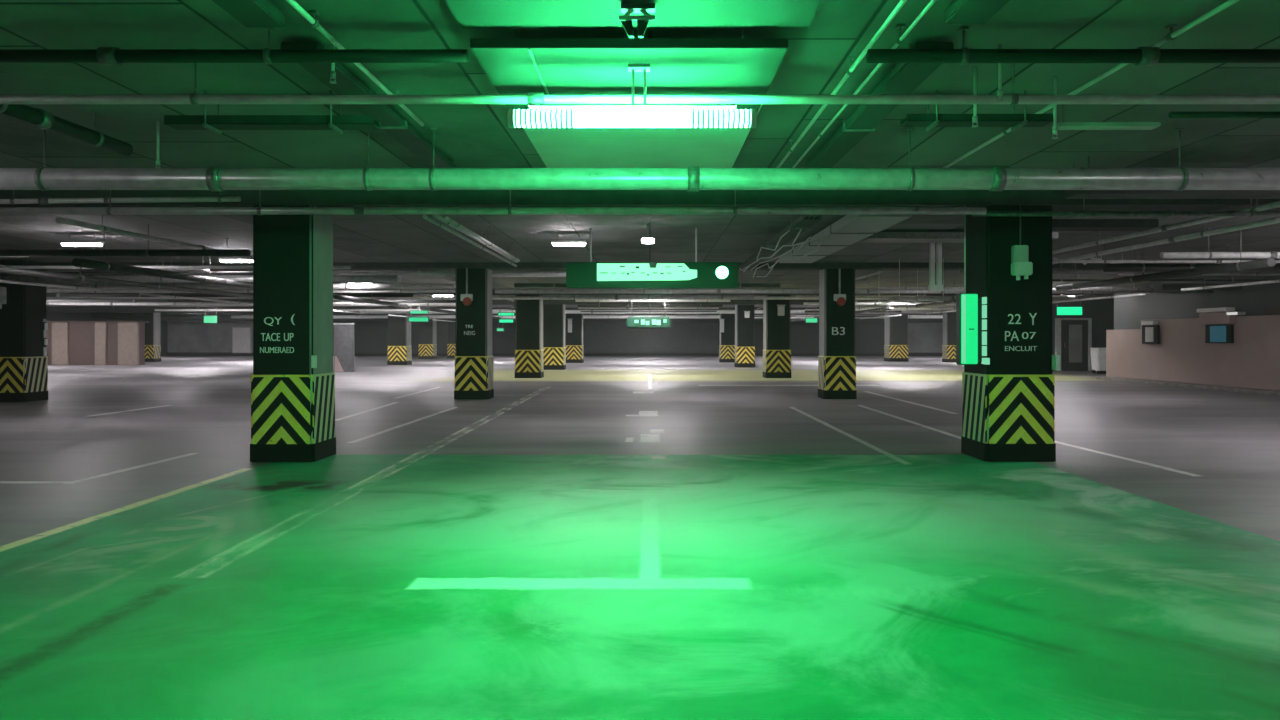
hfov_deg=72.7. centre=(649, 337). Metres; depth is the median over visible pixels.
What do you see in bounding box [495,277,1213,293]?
pipe
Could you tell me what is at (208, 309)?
pipe
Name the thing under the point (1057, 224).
duct
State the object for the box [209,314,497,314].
pipe
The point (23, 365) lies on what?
concrete column
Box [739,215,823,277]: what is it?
cable tray
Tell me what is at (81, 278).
pipe
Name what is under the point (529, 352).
concrete column
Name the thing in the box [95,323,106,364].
trim
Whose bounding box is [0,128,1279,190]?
pipe
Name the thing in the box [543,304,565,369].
concrete column
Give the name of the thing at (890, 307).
pipe
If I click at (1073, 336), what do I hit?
service door
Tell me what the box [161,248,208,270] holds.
duct
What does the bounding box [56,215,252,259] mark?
pipe
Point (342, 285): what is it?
pipe
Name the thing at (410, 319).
exit sign
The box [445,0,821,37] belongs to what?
ceiling panel
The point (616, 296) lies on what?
pipe
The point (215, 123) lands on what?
cable tray
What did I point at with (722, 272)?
round light
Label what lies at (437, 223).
conduit
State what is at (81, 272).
pipe
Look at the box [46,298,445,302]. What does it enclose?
pipe
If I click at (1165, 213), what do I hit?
pipe
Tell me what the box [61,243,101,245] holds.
diffuser
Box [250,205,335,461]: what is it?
concrete column
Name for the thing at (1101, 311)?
wall
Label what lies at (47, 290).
pipe
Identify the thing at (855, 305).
pipe
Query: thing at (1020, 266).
alarm box
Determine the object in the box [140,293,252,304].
pipe
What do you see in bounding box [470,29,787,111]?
ceiling panel
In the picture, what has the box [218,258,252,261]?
ceiling lamp
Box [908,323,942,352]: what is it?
wall
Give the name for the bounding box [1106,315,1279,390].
wall
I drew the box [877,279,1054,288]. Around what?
pipe
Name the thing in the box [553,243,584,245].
diffuser
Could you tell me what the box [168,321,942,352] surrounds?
wall
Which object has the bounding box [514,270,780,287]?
pipe
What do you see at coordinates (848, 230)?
duct
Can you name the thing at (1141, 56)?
pipe
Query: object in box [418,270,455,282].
pipe
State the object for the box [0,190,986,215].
pipe
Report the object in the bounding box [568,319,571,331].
wall box
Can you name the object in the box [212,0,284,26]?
duct
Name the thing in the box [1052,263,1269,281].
pipe
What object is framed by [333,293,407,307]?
pipe
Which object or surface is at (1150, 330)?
framed notice
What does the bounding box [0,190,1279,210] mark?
ceiling beam
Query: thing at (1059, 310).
exit sign
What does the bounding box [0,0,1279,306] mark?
ceiling
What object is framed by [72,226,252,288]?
pipe
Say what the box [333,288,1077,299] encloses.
pipe
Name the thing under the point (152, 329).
concrete column
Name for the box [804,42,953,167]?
duct
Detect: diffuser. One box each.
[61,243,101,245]
[220,260,252,261]
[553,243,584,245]
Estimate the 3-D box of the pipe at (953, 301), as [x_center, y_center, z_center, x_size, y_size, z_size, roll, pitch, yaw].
[8.849,-1.323,24.600,0.132,0.659,8.400,0,0,0]
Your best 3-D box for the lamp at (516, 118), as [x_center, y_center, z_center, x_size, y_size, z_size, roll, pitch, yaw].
[-0.095,-1.302,4.698,1.337,0.335,0.106,0,0,0]
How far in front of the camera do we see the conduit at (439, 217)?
12.21 m
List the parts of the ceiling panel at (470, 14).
leg, ceiling bracket, plate, leg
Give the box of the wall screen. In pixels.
[1205,325,1233,342]
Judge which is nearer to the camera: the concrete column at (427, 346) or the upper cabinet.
the upper cabinet
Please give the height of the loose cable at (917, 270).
0.890 m
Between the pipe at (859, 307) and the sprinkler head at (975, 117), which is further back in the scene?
the pipe at (859, 307)
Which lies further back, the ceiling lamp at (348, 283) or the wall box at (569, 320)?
the wall box at (569, 320)
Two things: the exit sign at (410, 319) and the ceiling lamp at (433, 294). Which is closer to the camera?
the ceiling lamp at (433, 294)
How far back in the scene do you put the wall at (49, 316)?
56.43 m
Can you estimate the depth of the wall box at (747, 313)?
39.68 m
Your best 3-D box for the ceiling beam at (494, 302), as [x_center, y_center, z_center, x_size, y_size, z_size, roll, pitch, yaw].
[0.000,-1.540,37.350,72.000,0.220,0.700,0,0,0]
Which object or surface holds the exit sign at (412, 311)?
hanging from the ceiling
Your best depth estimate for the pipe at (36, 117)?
5.94 m
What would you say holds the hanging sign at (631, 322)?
hanging from the ceiling
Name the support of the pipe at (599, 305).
hanging from the ceiling
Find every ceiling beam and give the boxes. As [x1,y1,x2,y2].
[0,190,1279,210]
[42,262,1279,269]
[46,289,1113,295]
[46,299,888,304]
[46,307,955,312]
[91,313,942,317]
[160,318,942,320]
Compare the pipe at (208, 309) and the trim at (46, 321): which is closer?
the pipe at (208, 309)
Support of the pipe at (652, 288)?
hanging from the ceiling
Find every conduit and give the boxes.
[422,215,516,266]
[433,215,517,262]
[445,215,519,261]
[1169,112,1279,117]
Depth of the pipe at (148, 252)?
12.64 m
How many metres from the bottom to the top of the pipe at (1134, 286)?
0.517 m
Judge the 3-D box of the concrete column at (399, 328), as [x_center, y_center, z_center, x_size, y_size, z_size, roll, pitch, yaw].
[-12.650,-0.145,43.975,0.980,2.990,0.980,0,0,0]
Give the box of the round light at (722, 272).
[716,266,728,278]
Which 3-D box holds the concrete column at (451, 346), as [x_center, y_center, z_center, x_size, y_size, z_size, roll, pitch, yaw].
[-13.000,-0.145,57.900,0.830,2.990,0.830,0,0,0]
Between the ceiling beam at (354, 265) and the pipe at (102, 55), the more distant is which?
the ceiling beam at (354, 265)
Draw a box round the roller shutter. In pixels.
[583,321,719,355]
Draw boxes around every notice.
[0,287,6,308]
[1141,321,1159,343]
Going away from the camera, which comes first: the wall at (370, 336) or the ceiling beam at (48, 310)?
the ceiling beam at (48, 310)
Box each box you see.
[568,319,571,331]
[720,319,723,331]
[744,311,749,317]
[777,305,785,315]
[1011,205,1032,279]
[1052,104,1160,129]
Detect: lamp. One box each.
[59,233,103,245]
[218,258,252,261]
[347,282,372,284]
[433,294,453,295]
[507,64,756,127]
[551,233,586,245]
[642,224,653,243]
[1227,312,1245,314]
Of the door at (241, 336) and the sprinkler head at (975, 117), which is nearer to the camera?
the sprinkler head at (975, 117)
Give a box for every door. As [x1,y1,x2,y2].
[232,327,251,352]
[1055,318,1091,370]
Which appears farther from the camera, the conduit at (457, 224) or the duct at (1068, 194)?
the conduit at (457, 224)
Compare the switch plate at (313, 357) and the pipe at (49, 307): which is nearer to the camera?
the switch plate at (313, 357)
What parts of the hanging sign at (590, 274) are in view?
lit panel, casing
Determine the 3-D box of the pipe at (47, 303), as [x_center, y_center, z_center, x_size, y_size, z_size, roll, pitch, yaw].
[-18.000,-1.429,33.000,24.000,0.445,0.142,0,0,0]
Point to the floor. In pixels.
(600, 537)
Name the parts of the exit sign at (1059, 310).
casing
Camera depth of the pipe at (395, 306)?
40.30 m
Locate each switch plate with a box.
[311,355,316,367]
[1052,355,1059,369]
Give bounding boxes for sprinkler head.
[155,120,160,168]
[329,44,336,83]
[972,67,977,126]
[996,44,1003,101]
[1052,77,1057,138]
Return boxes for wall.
[46,313,167,355]
[46,323,144,364]
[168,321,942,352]
[333,323,354,371]
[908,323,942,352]
[1052,298,1113,370]
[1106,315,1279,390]
[1114,275,1279,329]
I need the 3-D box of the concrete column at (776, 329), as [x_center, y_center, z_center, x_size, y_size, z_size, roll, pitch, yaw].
[4.330,-0.060,29.720,0.870,2.820,0.870,0,0,0]
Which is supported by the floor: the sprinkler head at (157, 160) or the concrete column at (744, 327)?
the concrete column at (744, 327)
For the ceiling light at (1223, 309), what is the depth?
22.67 m
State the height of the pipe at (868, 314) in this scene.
0.472 m
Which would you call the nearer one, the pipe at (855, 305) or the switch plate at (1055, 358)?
the switch plate at (1055, 358)
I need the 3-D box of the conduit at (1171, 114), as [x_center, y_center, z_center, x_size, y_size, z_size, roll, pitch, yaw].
[4.850,-1.562,5.850,2.700,0.181,0.057,0,0,0]
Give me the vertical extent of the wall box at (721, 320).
0.750 m
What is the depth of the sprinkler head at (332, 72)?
4.89 m
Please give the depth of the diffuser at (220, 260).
16.55 m
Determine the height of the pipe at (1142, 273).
0.460 m
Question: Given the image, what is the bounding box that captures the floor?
[0,356,1279,719]
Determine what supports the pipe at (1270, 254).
hanging from the ceiling
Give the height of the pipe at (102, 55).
0.198 m
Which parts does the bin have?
lid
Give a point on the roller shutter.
(589, 327)
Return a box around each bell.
[460,268,472,305]
[834,269,845,305]
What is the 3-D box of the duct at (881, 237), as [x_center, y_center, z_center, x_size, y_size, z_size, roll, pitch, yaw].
[4.750,-1.581,13.500,2.900,0.142,0.600,0,0,0]
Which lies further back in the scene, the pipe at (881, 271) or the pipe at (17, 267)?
the pipe at (881, 271)
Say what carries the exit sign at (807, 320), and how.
hanging from the ceiling
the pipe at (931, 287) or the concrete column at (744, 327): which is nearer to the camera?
the pipe at (931, 287)
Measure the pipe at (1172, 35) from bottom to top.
0.083 m
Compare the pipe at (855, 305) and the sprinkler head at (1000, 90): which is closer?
the sprinkler head at (1000, 90)
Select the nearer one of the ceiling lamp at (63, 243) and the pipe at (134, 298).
the ceiling lamp at (63, 243)
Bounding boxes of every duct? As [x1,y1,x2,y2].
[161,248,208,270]
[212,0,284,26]
[281,42,456,167]
[779,215,911,262]
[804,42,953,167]
[858,232,1057,242]
[944,0,1009,23]
[1052,219,1157,230]
[1064,156,1279,198]
[1153,281,1241,289]
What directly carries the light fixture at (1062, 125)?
hanging from the ceiling
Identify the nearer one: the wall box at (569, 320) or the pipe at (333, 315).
the wall box at (569, 320)
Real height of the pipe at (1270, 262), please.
0.659 m
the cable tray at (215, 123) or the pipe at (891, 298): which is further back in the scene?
the pipe at (891, 298)
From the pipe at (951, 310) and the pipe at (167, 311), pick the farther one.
the pipe at (167, 311)
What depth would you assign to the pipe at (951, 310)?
34.42 m
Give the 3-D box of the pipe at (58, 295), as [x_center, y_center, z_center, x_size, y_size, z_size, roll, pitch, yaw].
[-15.199,-1.428,25.963,16.263,0.447,0.122,0,0,0]
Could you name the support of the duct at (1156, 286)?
hanging from the ceiling
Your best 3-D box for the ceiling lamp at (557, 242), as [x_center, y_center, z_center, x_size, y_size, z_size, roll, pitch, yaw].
[-1.270,-1.551,13.638,0.540,0.202,0.160,0,0,0]
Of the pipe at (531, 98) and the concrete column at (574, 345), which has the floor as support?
the concrete column at (574, 345)
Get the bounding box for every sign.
[203,306,218,323]
[408,306,428,321]
[409,306,428,313]
[496,305,503,331]
[498,305,514,315]
[499,305,513,322]
[566,228,737,287]
[626,317,670,328]
[805,300,817,322]
[956,206,989,364]
[1055,296,1082,315]
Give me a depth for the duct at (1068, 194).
7.94 m
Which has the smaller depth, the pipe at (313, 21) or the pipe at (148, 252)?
the pipe at (313, 21)
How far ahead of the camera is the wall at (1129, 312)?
24.46 m
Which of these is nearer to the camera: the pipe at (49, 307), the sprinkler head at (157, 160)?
the sprinkler head at (157, 160)
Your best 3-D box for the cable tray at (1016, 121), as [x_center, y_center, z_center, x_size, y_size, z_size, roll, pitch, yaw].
[2.210,-1.540,5.900,0.980,0.224,0.220,0,0,0]
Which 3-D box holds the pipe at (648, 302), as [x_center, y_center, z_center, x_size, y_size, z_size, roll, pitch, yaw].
[-0.068,-1.429,36.189,5.854,0.445,0.067,0,0,0]
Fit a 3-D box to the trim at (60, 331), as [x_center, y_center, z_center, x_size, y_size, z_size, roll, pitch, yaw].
[-29.432,0.290,43.440,0.798,2.120,0.160,0,0,0]
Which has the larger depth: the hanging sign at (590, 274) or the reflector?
the reflector
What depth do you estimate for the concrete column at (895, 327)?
50.02 m
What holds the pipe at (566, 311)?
hanging from the ceiling
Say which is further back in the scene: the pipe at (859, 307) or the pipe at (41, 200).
the pipe at (859, 307)
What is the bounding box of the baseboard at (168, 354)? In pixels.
[167,353,941,355]
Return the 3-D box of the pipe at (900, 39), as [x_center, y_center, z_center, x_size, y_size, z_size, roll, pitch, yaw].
[1.320,-1.603,5.650,0.040,0.099,5.300,0,0,0]
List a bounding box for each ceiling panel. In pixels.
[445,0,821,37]
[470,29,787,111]
[523,104,761,167]
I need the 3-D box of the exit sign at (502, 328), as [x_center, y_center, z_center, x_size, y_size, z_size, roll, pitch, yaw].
[-7.574,-0.988,44.042,0.389,1.328,0.115,0,0,0]
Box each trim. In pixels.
[46,321,148,322]
[52,323,68,364]
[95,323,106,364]
[118,323,138,364]
[1096,376,1279,395]
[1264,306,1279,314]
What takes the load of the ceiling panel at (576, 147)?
attached to the ceiling
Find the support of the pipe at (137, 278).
hanging from the ceiling
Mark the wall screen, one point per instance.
(1213, 333)
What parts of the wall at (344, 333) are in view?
rail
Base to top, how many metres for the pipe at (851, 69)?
0.102 m
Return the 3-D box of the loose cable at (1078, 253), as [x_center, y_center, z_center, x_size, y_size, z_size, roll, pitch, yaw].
[8.780,-1.539,17.009,0.914,0.222,0.204,0,0,0]
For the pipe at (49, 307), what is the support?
hanging from the ceiling
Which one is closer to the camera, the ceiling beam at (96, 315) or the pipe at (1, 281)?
the pipe at (1, 281)
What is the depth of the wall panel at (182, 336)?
64.90 m
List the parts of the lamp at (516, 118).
mounting rail, ceiling plate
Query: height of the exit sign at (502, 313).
0.648 m
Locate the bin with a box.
[1090,348,1105,373]
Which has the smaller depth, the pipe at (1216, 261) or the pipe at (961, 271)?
the pipe at (1216, 261)
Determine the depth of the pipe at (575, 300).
31.76 m
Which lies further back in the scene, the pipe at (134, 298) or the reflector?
the pipe at (134, 298)
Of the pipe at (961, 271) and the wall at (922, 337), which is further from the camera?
the wall at (922, 337)
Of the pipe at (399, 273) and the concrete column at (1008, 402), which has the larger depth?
the pipe at (399, 273)
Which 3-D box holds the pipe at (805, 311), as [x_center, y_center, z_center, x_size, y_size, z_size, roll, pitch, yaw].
[9.640,-1.423,41.292,4.577,0.458,0.122,0,0,0]
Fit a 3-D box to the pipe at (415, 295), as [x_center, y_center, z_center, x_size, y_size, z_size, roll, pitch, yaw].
[-15.476,-1.471,27.964,16.968,0.362,0.122,0,0,0]
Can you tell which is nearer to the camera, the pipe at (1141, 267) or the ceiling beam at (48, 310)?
the pipe at (1141, 267)
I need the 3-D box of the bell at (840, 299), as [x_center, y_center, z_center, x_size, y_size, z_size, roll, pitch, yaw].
[4.184,-1.128,19.146,0.260,0.843,0.152,0,0,0]
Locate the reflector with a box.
[43,319,47,355]
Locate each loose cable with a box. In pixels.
[879,270,917,304]
[899,259,943,303]
[1052,255,1101,259]
[1078,253,1122,264]
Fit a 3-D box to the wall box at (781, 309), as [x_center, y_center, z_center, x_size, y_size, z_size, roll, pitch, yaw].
[4.406,-0.933,29.225,0.280,0.370,0.130,0,0,0]
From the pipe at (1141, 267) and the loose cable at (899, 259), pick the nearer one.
the pipe at (1141, 267)
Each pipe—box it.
[0,27,468,64]
[0,63,1279,104]
[0,71,132,155]
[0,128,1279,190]
[0,190,240,204]
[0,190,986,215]
[0,225,249,256]
[0,246,350,269]
[0,256,252,275]
[0,257,100,290]
[0,258,252,297]
[0,259,398,282]
[46,271,565,276]
[46,282,340,283]
[46,282,453,288]
[46,289,455,292]
[46,293,413,297]
[46,293,432,297]
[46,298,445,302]
[46,298,455,305]
[49,307,455,307]
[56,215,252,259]
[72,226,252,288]
[76,298,405,305]
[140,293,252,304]
[154,306,510,310]
[166,311,356,313]
[167,311,358,311]
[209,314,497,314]
[231,315,942,318]
[286,0,423,125]
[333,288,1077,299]
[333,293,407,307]
[333,310,363,313]
[333,315,497,315]
[359,310,939,313]
[388,306,430,318]
[417,302,455,313]
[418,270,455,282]
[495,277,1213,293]
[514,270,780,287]
[543,288,753,299]
[555,288,749,293]
[575,300,729,301]
[578,302,718,308]
[578,302,722,306]
[580,309,716,311]
[755,314,877,316]
[776,0,906,167]
[790,314,804,321]
[792,0,936,167]
[799,300,932,301]
[803,302,955,304]
[805,305,905,310]
[805,311,901,312]
[855,270,883,279]
[855,305,955,310]
[855,306,892,313]
[860,314,900,318]
[866,27,1279,65]
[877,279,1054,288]
[889,285,1069,300]
[900,293,1060,295]
[916,281,955,307]
[926,310,955,313]
[928,243,942,290]
[942,0,1239,167]
[944,274,1171,290]
[959,269,1279,273]
[972,199,1279,217]
[1052,199,1279,253]
[1052,216,1279,263]
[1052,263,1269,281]
[1052,274,1145,302]
[1052,283,1148,290]
[1055,230,1275,290]
[1062,244,1279,263]
[1103,245,1279,271]
[1118,252,1279,275]
[1160,228,1279,258]
[1181,259,1279,290]
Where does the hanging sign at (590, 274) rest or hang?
hanging from the ceiling
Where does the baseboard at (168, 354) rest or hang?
attached to the wall at (49, 316)
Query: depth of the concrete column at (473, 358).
19.11 m
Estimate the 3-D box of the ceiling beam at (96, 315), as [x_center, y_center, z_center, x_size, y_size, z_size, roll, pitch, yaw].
[0.000,-1.490,56.350,72.000,0.320,0.700,0,0,0]
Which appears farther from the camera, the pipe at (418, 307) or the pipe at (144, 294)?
the pipe at (418, 307)
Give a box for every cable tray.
[164,91,380,133]
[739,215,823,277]
[900,91,1052,130]
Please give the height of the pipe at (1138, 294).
0.657 m
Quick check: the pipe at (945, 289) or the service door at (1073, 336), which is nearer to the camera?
the pipe at (945, 289)
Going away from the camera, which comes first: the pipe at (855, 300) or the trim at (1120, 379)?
the trim at (1120, 379)
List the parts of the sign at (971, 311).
casing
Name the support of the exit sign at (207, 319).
hanging from the ceiling
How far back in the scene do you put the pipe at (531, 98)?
4.96 m
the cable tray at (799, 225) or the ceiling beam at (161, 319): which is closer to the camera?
the cable tray at (799, 225)
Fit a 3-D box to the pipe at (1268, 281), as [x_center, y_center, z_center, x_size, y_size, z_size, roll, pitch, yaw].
[11.371,-1.323,15.400,0.069,0.657,6.400,0,0,0]
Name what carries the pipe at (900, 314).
hanging from the ceiling
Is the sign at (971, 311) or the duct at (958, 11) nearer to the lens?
the duct at (958, 11)
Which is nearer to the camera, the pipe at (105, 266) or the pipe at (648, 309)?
the pipe at (105, 266)
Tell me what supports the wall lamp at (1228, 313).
attached to the wall at (1182, 354)
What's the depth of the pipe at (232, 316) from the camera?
51.92 m
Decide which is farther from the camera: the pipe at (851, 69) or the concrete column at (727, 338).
the concrete column at (727, 338)
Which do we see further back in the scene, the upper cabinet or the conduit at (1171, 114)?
the upper cabinet
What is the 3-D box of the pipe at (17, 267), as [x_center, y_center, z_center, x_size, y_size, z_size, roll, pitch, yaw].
[-9.939,-1.423,15.226,9.392,0.459,0.083,0,0,0]
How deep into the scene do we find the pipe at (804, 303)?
31.54 m
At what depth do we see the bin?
32.76 m
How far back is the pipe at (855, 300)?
33.55 m
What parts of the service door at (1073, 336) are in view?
door panel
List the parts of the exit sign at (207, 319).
casing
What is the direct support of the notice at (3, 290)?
attached to the concrete column at (23, 365)
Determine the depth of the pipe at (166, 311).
44.62 m
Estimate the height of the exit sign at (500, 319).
0.976 m
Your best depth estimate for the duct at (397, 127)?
6.00 m
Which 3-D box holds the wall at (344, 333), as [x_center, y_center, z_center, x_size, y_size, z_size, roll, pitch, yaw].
[-12.144,0.378,34.560,0.813,1.945,0.180,0,0,0]
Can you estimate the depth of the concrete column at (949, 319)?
48.02 m
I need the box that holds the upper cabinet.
[1197,307,1235,323]
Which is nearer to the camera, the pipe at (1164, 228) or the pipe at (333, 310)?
the pipe at (1164, 228)
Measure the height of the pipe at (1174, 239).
0.474 m
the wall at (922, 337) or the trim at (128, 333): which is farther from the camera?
the wall at (922, 337)
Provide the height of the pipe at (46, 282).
0.310 m
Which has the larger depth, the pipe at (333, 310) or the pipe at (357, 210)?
the pipe at (333, 310)
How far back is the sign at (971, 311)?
9.45 m
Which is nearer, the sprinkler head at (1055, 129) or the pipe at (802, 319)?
the sprinkler head at (1055, 129)
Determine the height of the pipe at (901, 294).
0.446 m
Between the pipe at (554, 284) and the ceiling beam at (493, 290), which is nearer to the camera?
the pipe at (554, 284)
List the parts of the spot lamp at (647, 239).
bulb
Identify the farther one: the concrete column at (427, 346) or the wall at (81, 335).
the concrete column at (427, 346)
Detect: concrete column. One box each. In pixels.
[0,260,47,401]
[142,313,160,361]
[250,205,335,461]
[387,306,411,364]
[418,318,436,358]
[447,318,455,357]
[454,268,493,399]
[515,295,543,377]
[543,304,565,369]
[565,314,583,362]
[719,314,734,361]
[734,305,754,367]
[763,295,790,377]
[818,269,856,398]
[884,314,908,360]
[942,313,955,361]
[961,205,1055,461]
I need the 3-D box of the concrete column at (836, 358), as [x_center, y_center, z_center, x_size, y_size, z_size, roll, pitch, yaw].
[4.200,-0.100,19.550,0.730,2.900,0.730,0,0,0]
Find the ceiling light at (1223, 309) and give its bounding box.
[1197,307,1234,312]
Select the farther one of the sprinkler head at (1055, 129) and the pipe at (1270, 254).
the pipe at (1270, 254)
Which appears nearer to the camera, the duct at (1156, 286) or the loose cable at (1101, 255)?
the loose cable at (1101, 255)
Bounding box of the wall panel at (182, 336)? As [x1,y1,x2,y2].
[167,321,252,351]
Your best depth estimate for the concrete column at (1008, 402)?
9.51 m
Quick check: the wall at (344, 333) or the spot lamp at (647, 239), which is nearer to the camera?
the spot lamp at (647, 239)
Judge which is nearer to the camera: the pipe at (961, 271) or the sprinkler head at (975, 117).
the sprinkler head at (975, 117)
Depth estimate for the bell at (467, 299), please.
19.04 m

